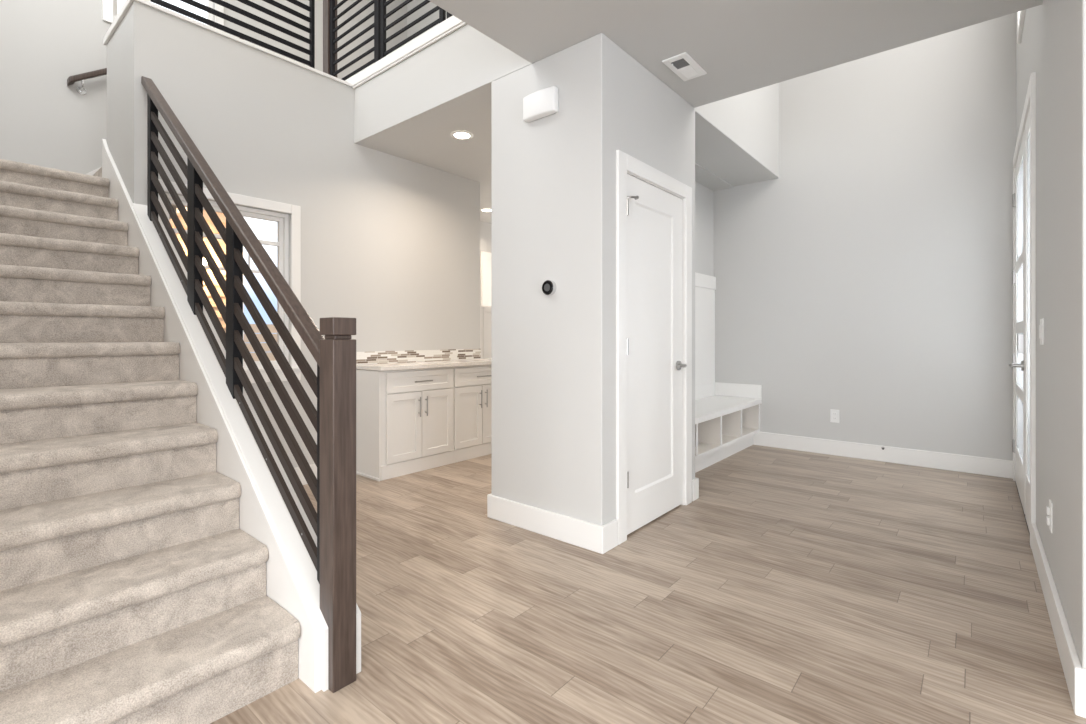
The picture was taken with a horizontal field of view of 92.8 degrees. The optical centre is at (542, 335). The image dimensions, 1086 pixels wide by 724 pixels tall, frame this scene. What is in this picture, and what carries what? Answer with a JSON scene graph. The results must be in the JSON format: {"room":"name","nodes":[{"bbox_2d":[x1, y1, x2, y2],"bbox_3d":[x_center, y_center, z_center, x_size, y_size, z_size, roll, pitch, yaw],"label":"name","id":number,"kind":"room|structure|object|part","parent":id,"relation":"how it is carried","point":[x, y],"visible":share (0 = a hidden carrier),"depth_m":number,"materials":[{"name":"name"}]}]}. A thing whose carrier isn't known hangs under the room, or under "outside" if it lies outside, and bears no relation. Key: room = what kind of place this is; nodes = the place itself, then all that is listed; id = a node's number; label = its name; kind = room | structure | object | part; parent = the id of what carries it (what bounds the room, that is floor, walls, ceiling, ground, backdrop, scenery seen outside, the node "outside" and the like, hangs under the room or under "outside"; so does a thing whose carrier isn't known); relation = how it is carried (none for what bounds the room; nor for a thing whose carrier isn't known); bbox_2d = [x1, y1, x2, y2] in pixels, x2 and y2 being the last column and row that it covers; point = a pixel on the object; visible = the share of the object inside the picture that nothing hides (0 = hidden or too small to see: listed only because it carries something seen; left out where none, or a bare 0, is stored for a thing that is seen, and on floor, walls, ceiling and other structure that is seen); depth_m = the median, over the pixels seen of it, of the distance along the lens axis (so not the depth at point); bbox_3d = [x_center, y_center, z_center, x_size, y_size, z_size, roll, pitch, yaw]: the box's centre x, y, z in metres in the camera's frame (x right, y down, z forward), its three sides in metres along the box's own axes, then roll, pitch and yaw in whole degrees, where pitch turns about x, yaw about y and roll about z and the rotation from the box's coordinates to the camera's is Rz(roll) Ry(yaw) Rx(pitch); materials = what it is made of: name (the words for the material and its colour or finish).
{"room":"entrance hall","nodes":[
{"label":"entrance hall","id":0,"kind":"room"},
{"bbox_2d":[0,0,406,173],"bbox_3d":[-2.471,-1.610,5.709,0.120,5.500,6.420,0,0,40],"label":"wall","id":1,"kind":"structure","parent":0,"point":[45,121],"depth_m":4.08,"materials":[{"name":"grey paint"}]},
{"bbox_2d":[86,167,100,175],"bbox_3d":[-3.272,-1.750,4.645,0.018,1.468,1.480,0,0,40],"label":"trim","id":2,"kind":"structure","parent":1,"relation":"attached to","point":[93,172],"depth_m":4.19,"materials":[{"name":"white paint"}]},
{"bbox_2d":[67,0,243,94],"bbox_3d":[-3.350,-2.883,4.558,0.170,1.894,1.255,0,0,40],"label":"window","id":3,"kind":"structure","parent":1,"relation":"in","point":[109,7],"depth_m":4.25,"materials":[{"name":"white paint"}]},
{"bbox_3d":[-3.320,-2.411,4.532,0.090,0.948,1.255,0,0,40],"label":"wall handrail","id":4,"kind":"part","parent":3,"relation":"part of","materials":[{"name":"brown wood"}]},
{"bbox_2d":[141,76,355,692],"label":"stair railing","id":5,"kind":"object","parent":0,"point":[282,220],"depth_m":2.05,"materials":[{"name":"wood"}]},
{"bbox_3d":[-2.360,-1.077,3.127,0.065,0.814,0.040,0,0,40],"label":"post","id":6,"kind":"part","parent":5,"relation":"part of","materials":[{"name":"black metal"}]},
{"bbox_3d":[-1.774,-0.510,2.636,0.105,0.846,0.040,0,0,40],"label":"post","id":7,"kind":"part","parent":5,"relation":"part of","materials":[{"name":"black metal"}]},
{"bbox_3d":[-1.587,-0.735,2.481,2.300,1.749,0.056,0,0,40],"label":"handrail","id":8,"kind":"part","parent":5,"relation":"part of","materials":[{"name":"brown wood"}]},
{"bbox_3d":[-1.374,-0.124,2.301,0.088,0.834,0.040,0,0,40],"label":"post","id":9,"kind":"part","parent":5,"relation":"part of","materials":[{"name":"black metal"}]},
{"bbox_3d":[-1.558,-0.235,2.446,2.390,2.749,0.082,0,0,40],"label":"stair railing","id":10,"kind":"part","parent":5,"relation":"part of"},
{"bbox_3d":[-2.161,0.244,3.584,0.065,0.022,0.990,0,0,40],"label":"sill","id":11,"kind":"part","parent":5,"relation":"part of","materials":[{"name":"white paint"}]},
{"bbox_3d":[-0.737,0.492,1.768,0.070,0.822,0.040,0,0,40],"label":"post","id":12,"kind":"part","parent":5,"relation":"part of","materials":[{"name":"black metal"}]},
{"bbox_3d":[-0.677,0.540,1.707,0.090,1.200,0.082,0,0,40],"label":"newel post","id":13,"kind":"part","parent":5,"relation":"part of","materials":[{"name":"brown wood"}]},
{"bbox_2d":[107,0,479,467],"bbox_3d":[-1.866,-0.460,4.515,0.740,3.200,2.886,0,0,40],"label":"wall","id":14,"kind":"structure","parent":0,"point":[390,244],"depth_m":4.06,"materials":[{"name":"grey paint"}]},
{"bbox_2d":[103,0,351,86],"bbox_3d":[-2.342,-2.083,3.961,0.782,0.045,1.455,0,0,40],"label":"trim","id":15,"kind":"structure","parent":14,"relation":"on","point":[127,3],"depth_m":3.51,"materials":[{"name":"white paint"}]},
{"bbox_2d":[294,464,316,484],"bbox_3d":[-1.992,1.069,3.775,0.018,0.143,1.330,0,0,40],"label":"baseboard","id":16,"kind":"structure","parent":14,"relation":"attached to","point":[313,466],"depth_m":3.95,"materials":[{"name":"white paint"}]},
{"bbox_2d":[356,349,480,364],"bbox_3d":[-1.105,0.184,4.837,0.010,0.105,1.416,0,0,40],"label":"backsplash","id":17,"kind":"structure","parent":14,"relation":"attached to","point":[372,357],"depth_m":4.75,"materials":[{"name":"tile"}]},
{"bbox_2d":[314,607,356,691],"bbox_3d":[-1.566,0.166,2.455,2.355,1.948,0.117,0,0,40],"label":"wall","id":18,"kind":"structure","parent":0,"point":[324,628],"depth_m":1.66,"materials":[{"name":"white paint"}]},
{"bbox_2d":[102,139,320,692],"bbox_3d":[-1.910,-0.126,2.653,3.105,2.531,0.021,0,0,40],"label":"trim","id":19,"kind":"structure","parent":18,"relation":"attached to","point":[283,587],"depth_m":2.12,"materials":[{"name":"white paint"}]},
{"bbox_2d":[131,203,319,611],"bbox_3d":[-1.589,0.043,2.476,2.295,1.713,0.144,0,0,40],"label":"trim","id":20,"kind":"structure","parent":18,"relation":"attached to","point":[297,554],"depth_m":2.14,"materials":[{"name":"white paint"}]},
{"bbox_2d":[356,603,360,672],"bbox_3d":[-1.524,0.165,2.506,2.355,1.950,0.015,0,0,40],"label":"trim","id":21,"kind":"structure","parent":18,"relation":"attached to","point":[358,611],"depth_m":1.75,"materials":[{"name":"white paint"}]},
{"bbox_2d":[407,0,446,42],"bbox_3d":[-0.292,-3.210,5.397,3.620,2.300,0.100,0,0,40],"label":"wall","id":22,"kind":"structure","parent":0,"point":[428,20],"depth_m":6.35,"materials":[{"name":"grey paint"}]},
{"bbox_2d":[354,24,531,142],"bbox_3d":[-1.070,-1.831,3.955,2.720,0.459,0.120,0,0,40],"label":"wall header","id":23,"kind":"structure","parent":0,"point":[466,59],"depth_m":3.65,"materials":[{"name":"grey paint"}]},
{"bbox_2d":[346,16,465,88],"bbox_3d":[-1.073,-2.098,3.952,2.720,0.095,0.158,0,0,40],"label":"trim","id":24,"kind":"structure","parent":23,"relation":"on","point":[452,23],"depth_m":3.78,"materials":[{"name":"white paint"}]},
{"bbox_2d":[150,0,452,80],"bbox_3d":[-1.449,-2.650,3.324,2.490,1.180,1.515,0,0,40],"label":"balcony railing","id":25,"kind":"object","parent":24,"relation":"on","point":[330,17],"visible":0.7,"depth_m":4.23,"materials":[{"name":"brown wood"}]},
{"bbox_3d":[-2.016,-2.558,4.513,0.038,0.945,0.030,0,0,40],"label":"post","id":26,"kind":"part","parent":25,"relation":"part of","materials":[{"name":"black metal"}]},
{"bbox_3d":[-1.909,-2.650,4.639,0.095,1.180,0.090,0,0,40],"label":"newel post","id":27,"kind":"part","parent":25,"relation":"part of","materials":[{"name":"brown wood"}]},
{"bbox_3d":[-1.865,-2.598,4.579,0.050,0.905,0.028,0,0,40],"label":"post","id":28,"kind":"part","parent":25,"relation":"part of","materials":[{"name":"black metal"}]},
{"bbox_3d":[-1.317,-2.598,4.119,0.060,0.905,0.028,0,0,40],"label":"post","id":29,"kind":"part","parent":25,"relation":"part of","materials":[{"name":"black metal"}]},
{"bbox_3d":[-1.256,-2.598,4.068,0.040,0.905,0.028,0,0,40],"label":"post","id":30,"kind":"part","parent":25,"relation":"part of","materials":[{"name":"black metal"}]},
{"bbox_3d":[-0.700,-2.598,3.602,0.040,0.905,0.028,0,0,40],"label":"post","id":31,"kind":"part","parent":25,"relation":"part of","materials":[{"name":"black metal"}]},
{"bbox_2d":[480,221,491,304],"bbox_3d":[-0.286,-0.230,8.005,0.120,2.740,4.494,0,0,40],"label":"wall","id":32,"kind":"structure","parent":0,"point":[485,228],"depth_m":7.29,"materials":[{"name":"grey paint"}]},
{"bbox_2d":[481,251,491,305],"bbox_3d":[-0.526,-0.020,7.602,0.030,2.320,1.020,0,0,40],"label":"window","id":33,"kind":"structure","parent":32,"relation":"in","point":[486,257],"depth_m":7.26,"materials":[{"name":"glass"}]},
{"bbox_2d":[492,33,778,525],"bbox_3d":[1.053,-1.600,4.255,0.830,5.520,3.305,0,0,40],"label":"wall","id":34,"kind":"structure","parent":0,"point":[554,175],"depth_m":2.97,"materials":[{"name":"grey paint"}]},
{"bbox_2d":[523,86,557,122],"bbox_3d":[-0.020,-1.325,2.959,0.240,0.140,0.059,0,0,40],"label":"door chime","id":35,"kind":"object","parent":34,"relation":"attached to","point":[541,103],"visible":1,"depth_m":2.92,"materials":[{"name":"white plastic"}]},
{"bbox_2d":[542,280,555,294],"bbox_3d":[0.033,-0.274,2.933,0.086,0.086,0.032,0,0,40],"label":"thermostat","id":36,"kind":"object","parent":34,"relation":"attached to","point":[549,286],"visible":1,"depth_m":2.92,"materials":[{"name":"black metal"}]},
{"bbox_2d":[487,477,698,553],"bbox_3d":[1.047,1.069,4.248,0.866,0.143,3.323,0,0,40],"label":"baseboard","id":37,"kind":"structure","parent":34,"relation":"attached to","point":[600,539],"depth_m":2.91,"materials":[{"name":"white paint"}]},
{"bbox_2d":[616,150,691,544],"bbox_3d":[0.680,0.061,3.210,0.181,2.157,0.949,0,0,40],"label":"door","id":38,"kind":"structure","parent":34,"relation":"in","point":[654,208],"depth_m":3.16,"materials":[{"name":"white paint"}]},
{"bbox_3d":[0.897,0.195,3.380,0.067,0.062,0.137,0,0,40],"label":"handle","id":39,"kind":"part","parent":38,"relation":"part of","materials":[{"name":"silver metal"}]},
{"bbox_2d":[695,272,715,385],"bbox_3d":[1.223,-0.070,4.898,0.024,1.160,2.100,0,0,40],"label":"wainscot panel","id":40,"kind":"object","parent":34,"relation":"attached to","point":[705,285],"visible":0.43,"depth_m":5.48,"materials":[{"name":"white paint"}]},
{"bbox_3d":[1.223,-0.580,4.898,0.024,0.140,2.100,0,0,40],"label":"cap rail","id":41,"kind":"part","parent":40,"relation":"part of","materials":[{"name":"white paint"}]},
{"bbox_2d":[210,445,1085,723],"bbox_3d":[0.842,1.200,1.643,10.020,0.120,12.800,0,0,40],"label":"floor","id":42,"kind":"structure","parent":0,"point":[796,587],"depth_m":2.18,"materials":[{"name":"brown wood"}]},
{"bbox_2d":[0,159,300,723],"bbox_3d":[-2.596,0.037,2.500,3.800,2.207,1.091,0,0,40],"label":"staircase","id":43,"kind":"structure","parent":42,"relation":"on","point":[133,591],"depth_m":1.83,"materials":[{"name":"carpet"}]},
{"bbox_2d":[356,367,453,480],"bbox_3d":[-1.171,0.709,4.447,0.403,0.862,0.763,0,0,40],"label":"base cabinet","id":44,"kind":"object","parent":42,"relation":"on","point":[416,404],"depth_m":4.25,"materials":[{"name":"white paint"}]},
{"bbox_3d":[-1.423,1.129,4.170,0.372,0.022,0.014,0,0,40],"label":"shoe moulding","id":45,"kind":"part","parent":44,"relation":"part of","materials":[{"name":"white paint"}]},
{"bbox_3d":[-1.420,0.709,4.175,0.372,0.862,0.025,0,0,40],"label":"cabinet end panel","id":46,"kind":"part","parent":44,"relation":"part of","materials":[{"name":"white wood"}]},
{"bbox_3d":[-1.138,0.745,4.239,0.019,0.555,0.334,0,0,40],"label":"door","id":47,"kind":"part","parent":44,"relation":"part of","materials":[{"name":"white paint"}]},
{"bbox_3d":[-1.029,0.376,4.370,0.019,0.164,0.675,0,0,40],"label":"drawer","id":48,"kind":"part","parent":44,"relation":"part of","materials":[{"name":"white paint"}]},
{"bbox_2d":[356,358,491,370],"bbox_3d":[-0.719,0.256,4.995,0.392,0.036,2.165,0,0,40],"label":"countertop","id":49,"kind":"structure","parent":44,"relation":"on","point":[469,362],"depth_m":4.47,"materials":[{"name":"stone"}]},
{"bbox_3d":[-0.919,0.745,4.500,0.019,0.555,0.334,0,0,40],"label":"door","id":50,"kind":"part","parent":44,"relation":"part of","materials":[{"name":"white paint"}]},
{"bbox_2d":[453,365,491,462],"bbox_3d":[-0.703,0.709,5.007,0.403,0.862,0.696,0,0,40],"label":"base cabinet","id":51,"kind":"object","parent":42,"relation":"on","point":[472,385],"visible":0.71,"depth_m":4.81,"materials":[{"name":"white paint"}]},
{"bbox_3d":[-0.690,0.745,4.775,0.019,0.555,0.333,0,0,40],"label":"door","id":52,"kind":"part","parent":51,"relation":"part of","materials":[{"name":"white paint"}]},
{"bbox_3d":[-0.581,0.376,4.905,0.019,0.164,0.672,0,0,40],"label":"drawer","id":53,"kind":"part","parent":51,"relation":"part of","materials":[{"name":"white paint"}]},
{"bbox_3d":[-0.472,0.745,5.035,0.019,0.555,0.333,0,0,40],"label":"door","id":54,"kind":"part","parent":51,"relation":"part of","materials":[{"name":"white paint"}]},
{"bbox_2d":[480,305,491,358],"bbox_3d":[-0.974,0.380,6.621,0.597,1.520,0.800,0,0,40],"label":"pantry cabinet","id":55,"kind":"object","parent":42,"relation":"on","point":[485,311],"visible":0.06,"depth_m":6.47,"materials":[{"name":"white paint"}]},
{"bbox_3d":[-0.878,0.330,6.286,0.019,1.380,0.390,0,0,40],"label":"door","id":56,"kind":"part","parent":55,"relation":"part of","materials":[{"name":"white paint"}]},
{"bbox_2d":[695,382,761,472],"bbox_3d":[1.409,0.825,4.742,0.510,0.630,2.100,0,0,40],"label":"storage bench","id":57,"kind":"object","parent":42,"relation":"on","point":[727,415],"visible":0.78,"depth_m":5.00,"materials":[{"name":"white paint"}]},
{"bbox_3d":[1.587,0.852,4.593,0.006,0.297,2.100,0,0,40],"label":"frame","id":58,"kind":"part","parent":57,"relation":"part of","materials":[{"name":"white paint"}]},
{"bbox_2d":[698,427,757,454],"bbox_3d":[1.407,0.979,4.744,0.465,0.022,2.100,0,0,40],"label":"shelf","id":59,"kind":"object","parent":57,"relation":"attached to","point":[705,447],"depth_m":4.74,"materials":[{"name":"white paint"}]},
{"bbox_3d":[1.409,0.678,4.742,0.510,0.049,2.100,0,0,40],"label":"seat","id":60,"kind":"part","parent":57,"relation":"part of","materials":[{"name":"white paint"}]},
{"bbox_3d":[2.073,0.836,5.543,0.470,0.265,0.020,0,0,40],"label":"panel","id":61,"kind":"part","parent":57,"relation":"part of","materials":[{"name":"white paint"}]},
{"bbox_2d":[355,0,1042,223],"bbox_3d":[0.842,-1.780,1.643,10.020,0.360,12.800,0,0,40],"label":"ceiling","id":62,"kind":"structure","parent":0,"point":[742,46],"depth_m":2.81,"materials":[{"name":"grey paint"}]},
{"bbox_2d":[450,131,473,139],"bbox_3d":[-0.645,-1.596,4.116,0.184,0.006,0.184,0,0,40],"label":"recessed light","id":63,"kind":"object","parent":62,"relation":"in","point":[462,135],"visible":1,"depth_m":4.11,"materials":[{"name":"white plastic"}]},
{"bbox_2d":[480,208,491,211],"bbox_3d":[-0.712,-1.596,6.565,0.184,0.006,0.184,0,0,40],"label":"recessed light","id":64,"kind":"object","parent":62,"relation":"in","point":[483,209],"visible":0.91,"depth_m":6.57,"materials":[{"name":"white plastic"}]},
{"bbox_2d":[662,52,706,80],"bbox_3d":[0.843,-1.587,3.070,0.146,0.026,0.300,0,0,40],"label":"ceiling vent","id":65,"kind":"object","parent":62,"relation":"in","point":[682,65],"visible":1,"depth_m":3.06,"materials":[{"name":"white plastic"}]},
{"bbox_2d":[714,12,1015,460],"bbox_3d":[2.871,-1.610,4.965,2.705,5.500,0.120,0,0,40],"label":"wall","id":66,"kind":"structure","parent":0,"point":[869,281],"depth_m":4.67,"materials":[{"name":"grey paint"}]},
{"bbox_2d":[830,409,838,422],"bbox_3d":[2.792,0.766,4.947,0.076,0.124,0.008,0,0,40],"label":"wall outlet","id":67,"kind":"object","parent":66,"relation":"attached to","point":[834,414],"visible":1,"depth_m":4.95,"materials":[{"name":"white plastic"}]},
{"bbox_2d":[753,432,1012,478],"bbox_3d":[2.988,1.069,4.778,2.045,0.143,0.018,0,0,40],"label":"baseboard","id":68,"kind":"structure","parent":66,"relation":"attached to","point":[922,458],"depth_m":4.64,"materials":[{"name":"white paint"}]},
{"bbox_2d":[1016,0,1085,668],"bbox_3d":[2.746,-1.610,2.804,0.120,5.500,3.355,0,0,40],"label":"wall","id":69,"kind":"structure","parent":0,"point":[1052,46],"depth_m":1.93,"materials":[{"name":"grey paint"}]},
{"bbox_2d":[1017,9,1025,43],"bbox_3d":[2.941,-2.985,3.146,0.020,1.790,1.440,0,0,40],"label":"window","id":70,"kind":"structure","parent":69,"relation":"in","point":[1021,14],"depth_m":3.54,"materials":[{"name":"white glass"}]},
{"bbox_2d":[1009,72,1035,546],"bbox_3d":[3.212,-0.135,3.422,0.200,2.550,1.772,0,0,40],"label":"door","id":71,"kind":"structure","parent":69,"relation":"in","point":[1023,364],"depth_m":3.18,"materials":[{"name":"white paint"}]},
{"bbox_3d":[3.061,0.190,3.344,0.068,0.064,0.142,0,0,40],"label":"handle","id":72,"kind":"part","parent":71,"relation":"part of","materials":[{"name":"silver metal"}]},
{"bbox_3d":[3.360,-0.870,3.636,0.004,0.620,0.770,0,0,40],"label":"pane","id":73,"kind":"part","parent":71,"relation":"part of","materials":[{"name":"clear glass"}]},
{"bbox_3d":[3.360,-0.290,3.636,0.004,0.380,0.770,0,0,40],"label":"pane","id":74,"kind":"part","parent":71,"relation":"part of","materials":[{"name":"clear glass"}]},
{"bbox_3d":[3.360,0.170,3.636,0.004,0.380,0.770,0,0,40],"label":"pane","id":75,"kind":"part","parent":71,"relation":"part of","materials":[{"name":"clear glass"}]},
{"bbox_3d":[3.360,0.640,3.636,0.004,0.400,0.770,0,0,40],"label":"pane","id":76,"kind":"part","parent":71,"relation":"part of","materials":[{"name":"clear glass"}]},
{"bbox_3d":[2.843,-0.090,3.000,0.040,2.420,0.470,0,0,40],"label":"sidelight frame","id":77,"kind":"part","parent":71,"relation":"part of","materials":[{"name":"white paint"}]},
{"bbox_3d":[2.833,-0.175,3.007,0.004,2.030,0.340,0,0,40],"label":"sidelight pane","id":78,"kind":"part","parent":71,"relation":"part of","materials":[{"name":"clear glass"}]},
{"bbox_2d":[1039,319,1043,344],"bbox_3d":[2.390,-0.020,2.479,0.010,0.124,0.120,0,0,40],"label":"light switch","id":79,"kind":"object","parent":69,"relation":"attached to","point":[1041,326],"visible":1,"depth_m":2.45,"materials":[{"name":"white plastic"}]},
{"bbox_2d":[1046,499,1052,532],"bbox_3d":[2.140,0.760,2.186,0.016,0.124,0.076,0,0,40],"label":"wall outlet","id":80,"kind":"object","parent":69,"relation":"attached to","point":[1049,509],"visible":1,"depth_m":2.17,"materials":[{"name":"white plastic"}]},
{"bbox_2d":[1046,506,1049,514],"bbox_3d":[2.138,0.738,2.188,0.010,0.032,0.034,0,0,40],"label":"socket","id":81,"kind":"object","parent":80,"relation":"attached to","point":[1047,507],"depth_m":2.18,"materials":[{"name":"white plastic"}]},
{"bbox_2d":[1046,516,1049,525],"bbox_3d":[2.138,0.782,2.188,0.010,0.032,0.034,0,0,40],"label":"socket","id":82,"kind":"object","parent":80,"relation":"attached to","point":[1047,517],"depth_m":2.18,"materials":[{"name":"white plastic"}]},
{"bbox_3d":[2.144,0.760,2.183,0.006,0.124,0.076,0,0,40],"label":"plate","id":83,"kind":"part","parent":80,"relation":"part of","materials":[{"name":"white plastic"}]},
{"bbox_2d":[1031,523,1085,717],"bbox_3d":[2.159,1.069,2.116,0.138,0.143,1.583,0,0,40],"label":"baseboard","id":84,"kind":"structure","parent":69,"relation":"attached to","point":[1075,675],"depth_m":1.81,"materials":[{"name":"white paint"}]},
{"bbox_3d":[-3.070,0.045,3.701,1.540,2.190,0.137,0,0,40],"label":"wall","id":85,"kind":"structure","parent":0,"visible":0},
{"bbox_2d":[93,167,186,218],"bbox_3d":[-2.914,-1.428,4.451,0.775,1.096,1.438,0,0,40],"label":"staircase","id":86,"kind":"structure","parent":85,"relation":"on","point":[98,173],"depth_m":3.90,"materials":[{"name":"carpet"}]},
{"label":"outside","id":87,"kind":"structure","parent":0,"visible":0},
{"bbox_3d":[-10.366,1.300,15.205,24.580,0.120,50.000,0,0,40],"label":"ground","id":88,"kind":"structure","parent":87,"visible":0},
{"bbox_2d":[169,210,243,361],"bbox_3d":[-7.605,-1.310,6.214,3.360,5.100,6.160,0,0,40],"label":"house","id":89,"kind":"structure","parent":88,"relation":"on","point":[221,216],"depth_m":7.24,"materials":[{"name":"beige paint"}]},
{"bbox_2d":[244,324,276,361],"bbox_3d":[-1.296,0.480,12.422,0.100,1.520,11.420,0,0,40],"label":"fence","id":90,"kind":"object","parent":88,"relation":"on","point":[271,327],"visible":0.02,"depth_m":8.49,"materials":[{"name":"beige wood"}]}
]}

